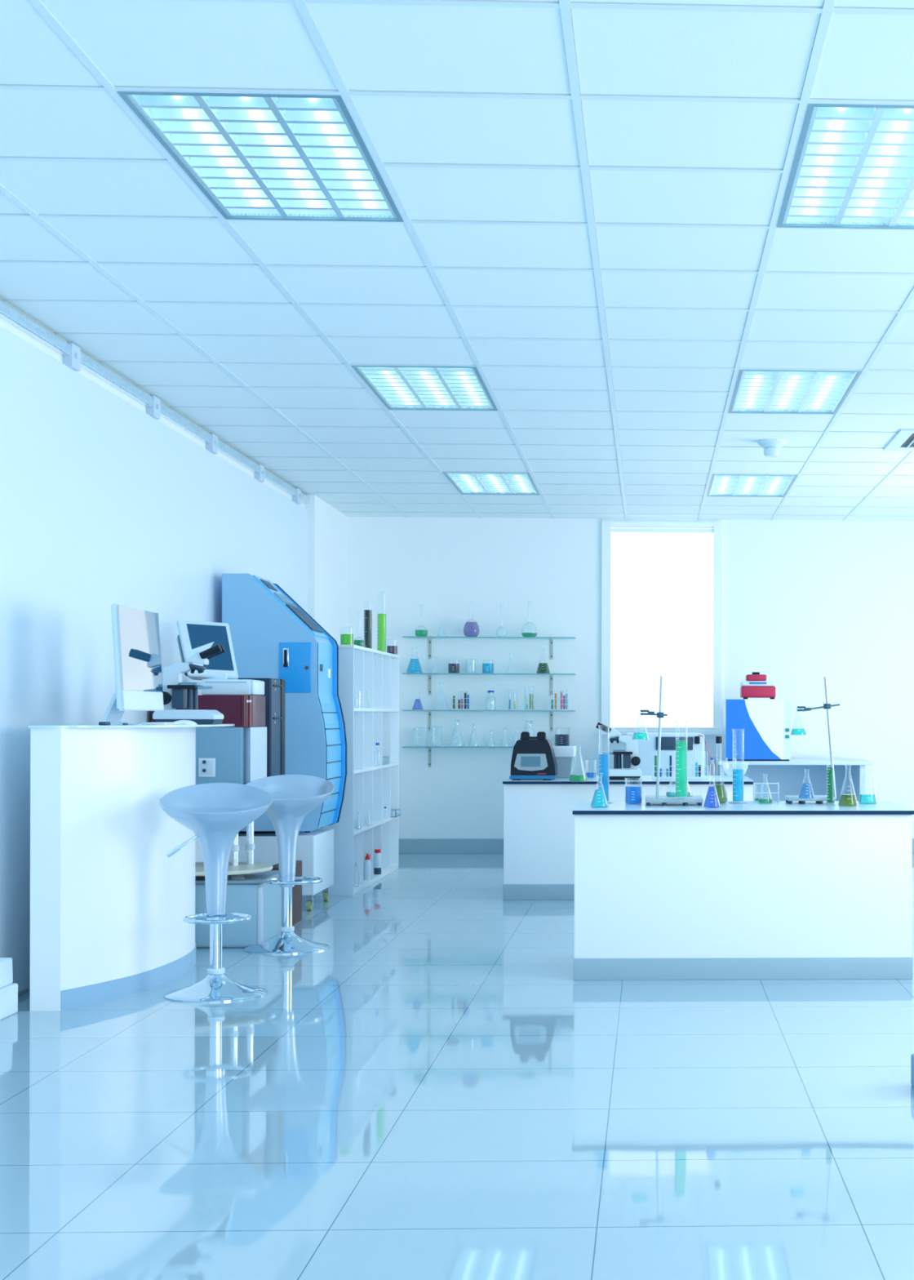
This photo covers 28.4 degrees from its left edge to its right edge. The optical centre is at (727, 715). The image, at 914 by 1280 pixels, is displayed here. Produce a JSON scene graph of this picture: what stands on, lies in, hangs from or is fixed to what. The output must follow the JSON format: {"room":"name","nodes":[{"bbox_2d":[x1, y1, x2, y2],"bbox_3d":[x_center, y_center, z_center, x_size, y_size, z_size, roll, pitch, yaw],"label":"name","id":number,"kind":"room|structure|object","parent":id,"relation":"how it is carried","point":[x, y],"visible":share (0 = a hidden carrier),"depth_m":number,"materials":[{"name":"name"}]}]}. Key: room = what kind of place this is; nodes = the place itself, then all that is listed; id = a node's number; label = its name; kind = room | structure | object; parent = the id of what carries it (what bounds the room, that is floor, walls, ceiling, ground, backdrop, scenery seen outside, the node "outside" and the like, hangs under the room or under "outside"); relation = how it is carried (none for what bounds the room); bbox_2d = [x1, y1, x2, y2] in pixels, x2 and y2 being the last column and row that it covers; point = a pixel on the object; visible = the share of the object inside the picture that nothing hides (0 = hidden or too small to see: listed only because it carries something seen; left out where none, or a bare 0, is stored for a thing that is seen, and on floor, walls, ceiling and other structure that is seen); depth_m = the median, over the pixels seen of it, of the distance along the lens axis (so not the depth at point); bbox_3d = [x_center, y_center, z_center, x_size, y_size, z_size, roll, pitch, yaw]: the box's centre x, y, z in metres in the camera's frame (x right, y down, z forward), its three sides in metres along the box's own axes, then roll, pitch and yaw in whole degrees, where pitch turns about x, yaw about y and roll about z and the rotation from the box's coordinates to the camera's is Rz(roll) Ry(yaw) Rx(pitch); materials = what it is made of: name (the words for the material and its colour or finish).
{"room":"laboratory","nodes":[
{"label":"laboratory","id":0,"kind":"room"},
{"bbox_2d":[0,317,305,995],"bbox_3d":[-2.900,-0.327,5.679,0.200,2.918,17.600,0,0,-3],"label":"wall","id":1,"kind":"structure","parent":0,"point":[3,323],"depth_m":8.49,"materials":[{"name":"white paint"}]},
{"bbox_2d":[0,297,309,503],"bbox_3d":[-2.748,-1.583,4.970,0.035,0.052,16.170,0,0,-3],"label":"trim","id":2,"kind":"structure","parent":1,"relation":"attached to","point":[7,313],"depth_m":8.51,"materials":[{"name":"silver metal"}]},
{"bbox_2d":[62,342,301,504],"bbox_3d":[-2.830,-1.565,7.048,0.052,0.105,11.310,0,0,-3],"label":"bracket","id":3,"kind":"structure","parent":1,"relation":"attached to","point":[73,362],"depth_m":8.97,"materials":[{"name":"white plastic"}]},
{"bbox_2d":[305,494,347,644],"bbox_3d":[-3.116,-0.247,13.762,0.075,2.758,1.430,0,0,-3],"label":"wall","id":4,"kind":"structure","parent":1,"relation":"attached to","point":[327,526],"depth_m":13.54,"materials":[{"name":"white paint"}]},
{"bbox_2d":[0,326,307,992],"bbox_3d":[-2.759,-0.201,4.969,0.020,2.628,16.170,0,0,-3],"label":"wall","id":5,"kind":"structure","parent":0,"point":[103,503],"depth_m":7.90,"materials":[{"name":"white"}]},
{"bbox_2d":[0,0,913,520],"bbox_3d":[0.170,-1.625,5.813,5.939,0.018,17.600,0,0,-3],"label":"ceiling","id":6,"kind":"structure","parent":0,"point":[132,42],"depth_m":6.22,"materials":[{"name":"white tile"}]},
{"bbox_2d":[116,91,404,222],"bbox_3d":[-1.322,-1.672,5.189,0.576,0.114,1.176,0,0,-3],"label":"ceiling light","id":7,"kind":"object","parent":6,"relation":"attached to","point":[273,157],"visible":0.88,"depth_m":5.13,"materials":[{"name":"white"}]},
{"bbox_2d":[351,365,497,410],"bbox_3d":[-1.479,-1.673,8.786,0.576,0.114,1.176,0,0,-3],"label":"ceiling light","id":8,"kind":"object","parent":6,"relation":"attached to","point":[397,387],"visible":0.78,"depth_m":8.74,"materials":[{"name":"silver metal"}]},
{"bbox_2d":[0,0,913,520],"bbox_3d":[0.170,-1.618,5.813,5.940,0.008,17.600,0,0,-3],"label":"ceiling grid","id":9,"kind":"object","parent":6,"relation":"attached to","point":[828,8],"depth_m":5.88,"materials":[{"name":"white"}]},
{"bbox_2d":[442,471,540,495],"bbox_3d":[-1.636,-1.673,12.382,0.576,0.114,1.176,0,0,-3],"label":"ceiling light","id":10,"kind":"object","parent":6,"relation":"attached to","point":[467,483],"visible":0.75,"depth_m":12.42,"materials":[{"name":"silver metal"}]},
{"bbox_2d":[569,0,625,488],"bbox_3d":[0.172,-1.828,5.913,6.350,0.100,17.800,0,0,-3],"label":"trim","id":11,"kind":"structure","parent":6,"relation":"attached to","point":[570,0],"depth_m":5.91,"materials":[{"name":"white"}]},
{"bbox_2d":[706,474,798,497],"bbox_3d":[0.162,-1.669,12.461,0.576,0.114,1.176,0,0,-3],"label":"ceiling light","id":12,"kind":"object","parent":6,"relation":"attached to","point":[721,485],"visible":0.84,"depth_m":12.50,"materials":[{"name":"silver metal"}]},
{"bbox_2d":[757,439,786,457],"bbox_3d":[0.260,-1.573,10.439,0.170,0.088,0.170,0,0,-3],"label":"smoke detector","id":13,"kind":"object","parent":6,"relation":"attached to","point":[771,446],"visible":1,"depth_m":10.39,"materials":[{"name":"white plastic"}]},
{"bbox_2d":[728,369,862,414],"bbox_3d":[0.319,-1.668,8.864,0.576,0.114,1.176,0,0,-3],"label":"ceiling light","id":14,"kind":"object","parent":6,"relation":"attached to","point":[756,391],"visible":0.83,"depth_m":8.82,"materials":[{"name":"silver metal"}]},
{"bbox_2d":[777,103,913,229],"bbox_3d":[0.476,-1.668,5.268,0.576,0.114,1.176,0,0,-3],"label":"ceiling light","id":15,"kind":"object","parent":6,"relation":"attached to","point":[853,166],"visible":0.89,"depth_m":5.30,"materials":[{"name":"silver metal"}]},
{"bbox_2d":[883,428,913,451],"bbox_3d":[1.272,-1.606,10.360,0.620,0.015,0.750,0,0,-3],"label":"ceiling vent","id":16,"kind":"object","parent":6,"relation":"in","point":[904,440],"visible":1,"depth_m":10.39,"materials":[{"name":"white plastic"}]},
{"bbox_2d":[0,853,913,1279],"bbox_3d":[0.164,1.190,5.913,6.350,0.100,17.800,0,0,-3],"label":"floor","id":17,"kind":"structure","parent":0,"point":[433,1091],"depth_m":5.04,"materials":[{"name":"tile"}]},
{"bbox_2d":[0,982,17,1020],"bbox_3d":[-2.757,1.077,6.541,0.121,0.112,0.412,0,0,-3],"label":"foam box","id":18,"kind":"object","parent":17,"relation":"on","point":[8,993],"visible":0.95,"depth_m":6.65,"materials":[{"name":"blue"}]},
{"bbox_2d":[0,957,13,988],"bbox_3d":[-2.761,0.970,6.526,0.105,0.099,0.403,0,0,-3],"label":"foam box","id":19,"kind":"object","parent":18,"relation":"on","point":[6,963],"visible":1,"depth_m":6.66,"materials":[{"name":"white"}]},
{"bbox_2d":[28,723,235,1011],"bbox_3d":[-2.466,0.587,7.635,0.493,1.094,1.730,0,0,-3],"label":"counter","id":20,"kind":"object","parent":17,"relation":"on","point":[108,905],"depth_m":7.02,"materials":[{"name":"white laminate"}]},
{"bbox_2d":[28,723,235,728],"bbox_3d":[-2.465,0.044,7.635,0.493,0.009,1.730,0,0,-3],"label":"countertop","id":21,"kind":"structure","parent":20,"relation":"on","point":[91,726],"depth_m":7.03,"materials":[{"name":"white glass"}]},
{"bbox_2d":[101,603,164,724],"bbox_3d":[-2.446,-0.200,7.220,0.155,0.480,0.600,0,0,-3],"label":"computer monitor","id":22,"kind":"object","parent":20,"relation":"on","point":[135,630],"visible":0.86,"depth_m":7.14,"materials":[{"name":"white plastic"}]},
{"bbox_2d":[137,722,185,724],"bbox_3d":[-2.342,0.034,7.325,0.110,0.011,0.280,0,0,-1],"label":"keyboard","id":23,"kind":"object","parent":20,"relation":"on","point":[144,723],"visible":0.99,"depth_m":7.19,"materials":[{"name":"white plastic"}]},
{"bbox_2d":[173,720,197,724],"bbox_3d":[-2.334,0.030,7.595,0.116,0.020,0.065,0,0,-26],"label":"computer mouse","id":24,"kind":"object","parent":20,"relation":"on","point":[186,722],"visible":0.59,"depth_m":7.58,"materials":[{"name":"white plastic"}]},
{"bbox_2d":[152,644,226,724],"bbox_3d":[-2.367,-0.137,7.804,0.284,0.354,0.190,0,0,-3],"label":"microscope","id":25,"kind":"object","parent":20,"relation":"on","point":[176,695],"visible":0.93,"depth_m":7.77,"materials":[{"name":"white plastic"}]},
{"bbox_2d":[159,782,273,1002],"bbox_3d":[-2.078,0.708,7.186,0.446,0.852,0.446,0,0,33],"label":"bar stool","id":26,"kind":"object","parent":17,"relation":"on","point":[215,813],"visible":1,"depth_m":7.15,"materials":[{"name":"white plastic"}]},
{"bbox_2d":[195,870,281,947],"bbox_3d":[-2.586,0.968,8.878,0.623,0.330,0.570,0,0,-3],"label":"base cabinet","id":27,"kind":"object","parent":17,"relation":"on","point":[251,895],"visible":0.3,"depth_m":8.61,"materials":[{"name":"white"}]},
{"bbox_2d":[195,821,272,879],"bbox_3d":[-2.601,0.636,9.154,0.627,0.335,1.322,0,0,-3],"label":"pedestal table","id":28,"kind":"object","parent":27,"relation":"on","point":[236,869],"visible":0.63,"depth_m":8.87,"materials":[{"name":"white plastic"}]},
{"bbox_2d":[151,695,266,784],"bbox_3d":[-2.649,0.183,9.056,0.499,0.569,0.353,0,0,-3],"label":"machine","id":29,"kind":"object","parent":28,"relation":"on","point":[237,753],"visible":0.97,"depth_m":8.90,"materials":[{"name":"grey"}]},
{"bbox_2d":[201,679,264,695],"bbox_3d":[-2.538,-0.142,9.086,0.265,0.080,0.263,0,0,-3],"label":"console","id":30,"kind":"object","parent":29,"relation":"on","point":[221,686],"visible":0.98,"depth_m":8.96,"materials":[{"name":"white plastic"}]},
{"bbox_2d":[176,619,238,679],"bbox_3d":[-2.687,-0.337,9.136,0.295,0.310,0.192,0,0,-22],"label":"computer monitor","id":31,"kind":"object","parent":30,"relation":"on","point":[193,637],"visible":0.8,"depth_m":9.12,"materials":[{"name":"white plastic"}]},
{"bbox_2d":[195,862,272,875],"bbox_3d":[-2.574,0.762,8.796,0.604,0.018,0.604,0,0,-3],"label":"shelf","id":32,"kind":"object","parent":28,"relation":"attached to","point":[235,868],"depth_m":8.72,"materials":[{"name":"white laminate"}]},
{"bbox_2d":[238,678,285,777],"bbox_3d":[-2.615,0.135,9.590,0.360,0.667,0.350,0,0,-3],"label":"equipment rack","id":33,"kind":"object","parent":28,"relation":"on","point":[274,688],"visible":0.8,"depth_m":9.52,"materials":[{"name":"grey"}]},
{"bbox_2d":[228,828,333,911],"bbox_3d":[-2.693,0.908,10.518,0.583,0.449,0.650,0,0,-3],"label":"platform","id":34,"kind":"object","parent":17,"relation":"on","point":[315,848],"visible":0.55,"depth_m":10.21,"materials":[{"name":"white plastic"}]},
{"bbox_2d":[222,573,346,832],"bbox_3d":[-2.625,-0.070,10.505,0.634,1.507,0.560,0,0,-3],"label":"machine","id":35,"kind":"object","parent":34,"relation":"on","point":[273,636],"visible":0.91,"depth_m":10.25,"materials":[{"name":"blue metal"}]},
{"bbox_2d":[260,578,277,591],"bbox_3d":[-2.711,-0.764,10.436,0.064,0.063,0.230,0,0,-3],"label":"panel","id":36,"kind":"object","parent":35,"relation":"attached to","point":[264,581],"depth_m":10.40,"materials":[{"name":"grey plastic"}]},
{"bbox_2d":[271,860,302,924],"bbox_3d":[-2.395,0.969,9.550,0.094,0.330,0.510,0,0,-3],"label":"wooden box","id":37,"kind":"object","parent":17,"relation":"on","point":[297,889],"visible":0.27,"depth_m":9.67,"materials":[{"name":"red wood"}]},
{"bbox_2d":[244,774,334,954],"bbox_3d":[-2.140,0.715,8.595,0.446,0.840,0.446,0,0,7],"label":"bar stool","id":38,"kind":"object","parent":17,"relation":"on","point":[295,796],"visible":0.9,"depth_m":8.56,"materials":[{"name":"white plastic"}]},
{"bbox_2d":[313,644,399,895],"bbox_3d":[-2.574,0.344,12.129,0.359,1.578,2.028,0,0,-3],"label":"shelving unit","id":39,"kind":"object","parent":17,"relation":"on","point":[373,785],"visible":0.64,"depth_m":11.93,"materials":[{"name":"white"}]},
{"bbox_2d":[340,628,354,644],"bbox_3d":[-2.432,-0.505,11.305,0.091,0.121,0.091,0,0,-3],"label":"liquid","id":40,"kind":"object","parent":39,"relation":"on","point":[345,639],"visible":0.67,"depth_m":11.27,"materials":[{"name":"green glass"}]},
{"bbox_2d":[353,640,364,647],"bbox_3d":[-2.440,-0.569,11.704,0.075,0.250,0.075,0,0,-3],"label":"beaker","id":41,"kind":"object","parent":39,"relation":"on","point":[358,642],"visible":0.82,"depth_m":11.68,"materials":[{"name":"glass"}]},
{"bbox_2d":[364,853,371,879],"bbox_3d":[-2.417,1.015,11.893,0.050,0.177,0.102,0,0,-3],"label":"wash bottle","id":42,"kind":"object","parent":39,"relation":"on","point":[367,864],"visible":1,"depth_m":11.85,"materials":[{"name":"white plastic"}]},
{"bbox_2d":[364,609,372,648],"bbox_3d":[-2.441,-0.609,12.005,0.064,0.329,0.064,0,0,-3],"label":"cylinder","id":43,"kind":"object","parent":39,"relation":"on","point":[367,613],"visible":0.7,"depth_m":11.98,"materials":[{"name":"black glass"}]},
{"bbox_2d":[373,848,381,874],"bbox_3d":[-2.432,1.018,12.290,0.048,0.172,0.048,0,0,-3],"label":"bottle","id":44,"kind":"object","parent":39,"relation":"on","point":[377,857],"visible":1,"depth_m":12.27,"materials":[{"name":"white plastic"}]},
{"bbox_2d":[373,853,381,867],"bbox_3d":[-2.432,1.006,12.290,0.048,0.105,0.048,0,0,-3],"label":"label","id":45,"kind":"object","parent":44,"relation":"on","point":[377,857],"depth_m":12.27,"materials":[{"name":"white paper"}]},
{"bbox_2d":[377,604,386,651],"bbox_3d":[-2.425,-0.656,12.406,0.074,0.424,0.074,0,0,-3],"label":"liquid","id":46,"kind":"object","parent":39,"relation":"on","point":[381,630],"visible":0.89,"depth_m":12.38,"materials":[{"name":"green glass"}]},
{"bbox_2d":[386,645,397,653],"bbox_3d":[-2.443,-0.499,12.886,0.087,0.110,0.087,0,0,-3],"label":"beaker","id":47,"kind":"object","parent":39,"relation":"on","point":[390,649],"visible":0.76,"depth_m":12.85,"materials":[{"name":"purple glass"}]},
{"bbox_2d":[391,808,404,817],"bbox_3d":[-2.482,0.715,12.944,0.215,0.045,0.260,0,0,-3],"label":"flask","id":48,"kind":"object","parent":39,"relation":"on","point":[394,812],"visible":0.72,"depth_m":12.88,"materials":[{"name":"clear glass"}]},
{"bbox_2d":[502,775,755,900],"bbox_3d":[-0.629,0.772,11.403,1.550,0.733,1.040,0,0,-3],"label":"lab bench","id":49,"kind":"object","parent":17,"relation":"on","point":[539,818],"visible":0.46,"depth_m":10.88,"materials":[{"name":"white laminate"}]},
{"bbox_2d":[509,731,557,780],"bbox_3d":[-1.220,0.253,11.146,0.284,0.301,0.302,0,0,-3],"label":"thermal cycler","id":50,"kind":"object","parent":49,"relation":"on","point":[533,757],"visible":1,"depth_m":11.01,"materials":[{"name":"black plastic"}]},
{"bbox_2d":[553,746,576,777],"bbox_3d":[-1.064,0.302,11.450,0.157,0.204,0.190,0,0,-3],"label":"waste bin","id":51,"kind":"object","parent":49,"relation":"on","point":[564,755],"visible":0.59,"depth_m":11.36,"materials":[{"name":"white plastic"}]},
{"bbox_2d":[568,768,587,781],"bbox_3d":[-0.911,0.292,10.800,0.115,0.225,0.115,0,0,-3],"label":"flask","id":52,"kind":"object","parent":49,"relation":"on","point":[573,777],"visible":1,"depth_m":10.76,"materials":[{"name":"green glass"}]},
{"bbox_2d":[595,722,641,779],"bbox_3d":[-0.687,0.224,11.181,0.289,0.361,0.194,0,0,-3],"label":"microscope","id":53,"kind":"object","parent":49,"relation":"on","point":[630,770],"visible":0.95,"depth_m":11.14,"materials":[{"name":"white plastic"}]},
{"bbox_2d":[503,775,754,781],"bbox_3d":[-0.628,0.406,11.403,1.546,0.002,1.036,0,0,-3],"label":"countertop","id":54,"kind":"structure","parent":49,"relation":"on","point":[643,778],"depth_m":11.13,"materials":[{"name":"black"}]},
{"bbox_2d":[625,732,713,775],"bbox_3d":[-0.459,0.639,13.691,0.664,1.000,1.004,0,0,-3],"label":"machine","id":55,"kind":"object","parent":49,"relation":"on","point":[647,749],"visible":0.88,"depth_m":13.29,"materials":[{"name":"white plastic"}]},
{"bbox_2d":[652,764,709,779],"bbox_3d":[-0.299,0.361,11.208,0.358,0.090,0.080,0,0,-3],"label":"test tube rack","id":56,"kind":"object","parent":49,"relation":"on","point":[653,766],"visible":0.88,"depth_m":11.17,"materials":[{"name":"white plastic"}]},
{"bbox_2d":[573,800,913,980],"bbox_3d":[0.054,0.774,8.020,1.475,0.732,0.820,0,0,-3],"label":"lab bench","id":57,"kind":"object","parent":17,"relation":"on","point":[812,890],"visible":1,"depth_m":7.63,"materials":[{"name":"white laminate"}]},
{"bbox_2d":[591,782,608,806],"bbox_3d":[-0.566,0.335,7.825,0.080,0.144,0.080,0,0,-3],"label":"flask","id":58,"kind":"object","parent":57,"relation":"on","point":[599,799],"visible":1,"depth_m":7.80,"materials":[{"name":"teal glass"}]},
{"bbox_2d":[599,737,613,803],"bbox_3d":[-0.573,0.226,8.198,0.087,0.362,0.087,0,0,-3],"label":"cylinder","id":59,"kind":"object","parent":57,"relation":"on","point":[603,758],"visible":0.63,"depth_m":8.18,"materials":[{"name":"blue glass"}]},
{"bbox_2d":[626,786,641,803],"bbox_3d":[-0.431,0.348,8.113,0.084,0.119,0.084,0,0,-3],"label":"beaker","id":60,"kind":"object","parent":57,"relation":"on","point":[633,793],"visible":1,"depth_m":8.08,"materials":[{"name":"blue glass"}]},
{"bbox_2d":[640,675,703,805],"bbox_3d":[-0.258,0.115,8.145,0.286,0.585,0.363,0,0,-3],"label":"stand","id":61,"kind":"object","parent":57,"relation":"on","point":[664,799],"visible":0.98,"depth_m":8.00,"materials":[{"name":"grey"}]},
{"bbox_2d":[631,725,648,739],"bbox_3d":[-0.392,0.047,7.992,0.079,0.132,0.079,0,0,-3],"label":"flask","id":62,"kind":"object","parent":61,"relation":"attached to","point":[637,735],"visible":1,"depth_m":7.96,"materials":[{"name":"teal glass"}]},
{"bbox_2d":[671,720,690,799],"bbox_3d":[-0.207,0.200,7.970,0.084,0.351,0.084,0,0,-3],"label":"cylinder","id":63,"kind":"object","parent":61,"relation":"on","point":[682,753],"visible":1,"depth_m":7.95,"materials":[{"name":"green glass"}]},
{"bbox_2d":[703,786,719,807],"bbox_3d":[-0.069,0.337,7.834,0.077,0.142,0.077,0,0,-3],"label":"flask","id":64,"kind":"object","parent":57,"relation":"on","point":[712,800],"visible":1,"depth_m":7.81,"materials":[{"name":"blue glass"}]},
{"bbox_2d":[713,736,728,803],"bbox_3d":[-0.040,0.253,8.168,0.084,0.311,0.084,0,0,-3],"label":"flask","id":65,"kind":"object","parent":57,"relation":"on","point":[722,793],"visible":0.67,"depth_m":8.14,"materials":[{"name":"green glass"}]},
{"bbox_2d":[728,741,747,803],"bbox_3d":[0.050,0.236,8.230,0.096,0.345,0.096,0,0,-3],"label":"cylinder","id":66,"kind":"object","parent":57,"relation":"on","point":[738,774],"visible":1,"depth_m":8.21,"materials":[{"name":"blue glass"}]},
{"bbox_2d":[573,800,913,810],"bbox_3d":[0.055,0.410,8.020,1.471,0.002,0.816,0,0,-3],"label":"countertop","id":67,"kind":"structure","parent":57,"relation":"on","point":[583,805],"depth_m":7.90,"materials":[{"name":"black"}]},
{"bbox_2d":[758,774,772,803],"bbox_3d":[0.177,0.341,8.237,0.070,0.135,0.070,0,0,-3],"label":"flask","id":68,"kind":"object","parent":57,"relation":"on","point":[766,800],"visible":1,"depth_m":8.21,"materials":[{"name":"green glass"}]},
{"bbox_2d":[753,782,779,802],"bbox_3d":[0.181,0.362,8.313,0.120,0.094,0.040,0,0,-3],"label":"wire rack","id":69,"kind":"object","parent":57,"relation":"on","point":[754,783],"visible":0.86,"depth_m":8.29,"materials":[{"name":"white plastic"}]},
{"bbox_2d":[799,769,814,799],"bbox_3d":[0.357,0.310,7.971,0.076,0.135,0.076,0,0,-3],"label":"flask","id":70,"kind":"object","parent":57,"relation":"on","point":[806,791],"visible":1,"depth_m":7.95,"materials":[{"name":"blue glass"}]},
{"bbox_2d":[784,676,839,804],"bbox_3d":[0.396,0.115,8.254,0.243,0.588,0.203,0,0,-3],"label":"stand","id":71,"kind":"object","parent":57,"relation":"on","point":[789,798],"visible":0.93,"depth_m":8.19,"materials":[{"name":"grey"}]},
{"bbox_2d":[791,727,806,735],"bbox_3d":[0.330,0.030,8.184,0.078,0.127,0.078,0,0,-3],"label":"flask","id":72,"kind":"object","parent":71,"relation":"attached to","point":[795,731],"visible":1,"depth_m":8.16,"materials":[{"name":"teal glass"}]},
{"bbox_2d":[826,760,834,803],"bbox_3d":[0.469,0.287,8.080,0.048,0.245,0.048,0,0,-3],"label":"cylinder","id":73,"kind":"object","parent":57,"relation":"on","point":[830,770],"visible":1,"depth_m":8.07,"materials":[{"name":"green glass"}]},
{"bbox_2d":[839,786,857,805],"bbox_3d":[0.546,0.318,8.000,0.090,0.184,0.090,0,0,-3],"label":"flask","id":74,"kind":"object","parent":57,"relation":"on","point":[845,799],"visible":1,"depth_m":7.97,"materials":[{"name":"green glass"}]},
{"bbox_2d":[858,786,877,803],"bbox_3d":[0.653,0.330,8.221,0.090,0.160,0.090,0,0,-3],"label":"flask","id":75,"kind":"object","parent":57,"relation":"on","point":[864,798],"visible":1,"depth_m":8.19,"materials":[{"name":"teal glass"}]},
{"bbox_2d":[714,758,873,800],"bbox_3d":[0.513,0.749,14.166,1.207,0.785,0.860,0,0,-3],"label":"lab bench","id":76,"kind":"object","parent":17,"relation":"on","point":[791,775],"visible":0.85,"depth_m":14.43,"materials":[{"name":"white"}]},
{"bbox_2d":[723,699,791,760],"bbox_3d":[0.229,0.116,14.045,0.507,0.479,0.556,0,0,-3],"label":"machine","id":77,"kind":"object","parent":76,"relation":"on","point":[761,729],"visible":1,"depth_m":13.77,"materials":[{"name":"blue plastic"}]},
{"bbox_2d":[740,671,776,698],"bbox_3d":[0.240,-0.234,13.983,0.268,0.214,0.262,0,0,-3],"label":"mini centrifuge","id":78,"kind":"object","parent":77,"relation":"on","point":[756,685],"visible":1,"depth_m":13.86,"materials":[{"name":"red plastic"}]},
{"bbox_2d":[911,1053,913,1087],"bbox_3d":[0.731,1.093,5.374,0.320,0.097,0.200,0,0,-3],"label":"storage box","id":79,"kind":"object","parent":17,"relation":"on","point":[912,1055],"visible":1,"depth_m":5.44,"materials":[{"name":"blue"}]},
{"bbox_2d":[347,516,913,838],"bbox_3d":[-0.217,-0.320,14.704,6.350,2.918,0.200,0,0,-3],"label":"wall","id":80,"kind":"structure","parent":0,"point":[805,602],"depth_m":14.56,"materials":[{"name":"white paint"}]},
{"bbox_2d":[401,746,513,767],"bbox_3d":[-1.937,0.341,14.406,1.387,0.173,0.245,0,0,-3],"label":"glass shelf","id":81,"kind":"object","parent":80,"relation":"attached to","point":[428,748],"visible":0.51,"depth_m":14.28,"materials":[{"name":"teal"}]},
{"bbox_2d":[555,734,569,746],"bbox_3d":[-1.348,0.178,14.415,0.130,0.156,0.129,0,0,-3],"label":"beaker","id":82,"kind":"object","parent":81,"relation":"on","point":[560,740],"visible":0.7,"depth_m":14.36,"materials":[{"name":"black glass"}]},
{"bbox_2d":[402,636,574,659],"bbox_3d":[-1.935,-0.548,14.406,1.387,0.173,0.245,0,0,-3],"label":"glass shelf","id":83,"kind":"object","parent":80,"relation":"attached to","point":[427,637],"visible":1,"depth_m":14.37,"materials":[{"name":"teal"}]},
{"bbox_2d":[415,630,427,636],"bbox_3d":[-2.486,-0.768,14.365,0.106,0.264,0.105,0,0,-3],"label":"flask","id":84,"kind":"object","parent":83,"relation":"on","point":[418,633],"visible":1,"depth_m":14.33,"materials":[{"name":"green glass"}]},
{"bbox_2d":[463,622,479,636],"bbox_3d":[-2.082,-0.782,14.383,0.132,0.295,0.130,0,0,-3],"label":"liquid","id":85,"kind":"object","parent":83,"relation":"on","point":[471,628],"visible":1,"depth_m":14.34,"materials":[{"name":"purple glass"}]},
{"bbox_2d":[521,629,537,636],"bbox_3d":[-1.612,-0.781,14.403,0.132,0.295,0.130,0,0,-3],"label":"flask","id":86,"kind":"object","parent":83,"relation":"on","point":[524,634],"visible":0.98,"depth_m":14.35,"materials":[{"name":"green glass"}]},
{"bbox_2d":[402,710,574,731],"bbox_3d":[-1.936,0.045,14.406,1.387,0.173,0.245,0,0,-3],"label":"glass shelf","id":87,"kind":"object","parent":80,"relation":"attached to","point":[428,711],"visible":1,"depth_m":14.30,"materials":[{"name":"teal"}]},
{"bbox_2d":[412,698,422,709],"bbox_3d":[-2.516,-0.113,14.364,0.091,0.140,0.090,0,0,-3],"label":"flask","id":88,"kind":"object","parent":87,"relation":"on","point":[417,705],"visible":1,"depth_m":14.34,"materials":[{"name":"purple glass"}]},
{"bbox_2d":[451,697,471,710],"bbox_3d":[-2.162,-0.091,14.379,0.158,0.098,0.044,0,0,-3],"label":"test tube rack","id":89,"kind":"object","parent":87,"relation":"on","point":[452,704],"visible":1,"depth_m":14.36,"materials":[{"name":"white plastic"}]},
{"bbox_2d":[404,673,574,695],"bbox_3d":[-1.935,-0.253,14.406,1.387,0.173,0.245,0,0,-3],"label":"glass shelf","id":90,"kind":"object","parent":80,"relation":"attached to","point":[428,674],"visible":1,"depth_m":14.31,"materials":[{"name":"teal"}]},
{"bbox_2d":[406,658,422,673],"bbox_3d":[-2.542,-0.446,14.363,0.132,0.210,0.130,0,0,-3],"label":"flask","id":91,"kind":"object","parent":90,"relation":"on","point":[414,666],"visible":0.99,"depth_m":14.32,"materials":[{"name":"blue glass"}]},
{"bbox_2d":[448,663,459,673],"bbox_3d":[-2.224,-0.396,14.377,0.102,0.112,0.100,0,0,-3],"label":"beaker","id":92,"kind":"object","parent":90,"relation":"on","point":[453,668],"visible":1,"depth_m":14.34,"materials":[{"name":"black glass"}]},
{"bbox_2d":[482,663,493,673],"bbox_3d":[-1.948,-0.396,14.389,0.102,0.112,0.100,0,0,-3],"label":"beaker","id":93,"kind":"object","parent":90,"relation":"on","point":[486,668],"visible":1,"depth_m":14.35,"materials":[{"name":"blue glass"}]},
{"bbox_2d":[537,661,550,673],"bbox_3d":[-1.501,-0.440,14.408,0.111,0.204,0.110,0,0,-3],"label":"flask","id":94,"kind":"object","parent":90,"relation":"on","point":[543,668],"visible":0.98,"depth_m":14.37,"materials":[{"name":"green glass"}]},
{"bbox_2d":[399,838,913,853],"bbox_3d":[-0.216,1.078,14.598,5.950,0.122,0.014,0,0,-3],"label":"baseboard","id":95,"kind":"structure","parent":80,"relation":"attached to","point":[406,846],"depth_m":14.50,"materials":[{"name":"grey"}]},
{"bbox_2d":[600,520,723,735],"bbox_3d":[-0.533,-0.722,14.575,1.017,1.768,0.150,0,0,-3],"label":"window","id":96,"kind":"structure","parent":80,"relation":"in","point":[651,526],"depth_m":14.57,"materials":[{"name":"white plastic"}]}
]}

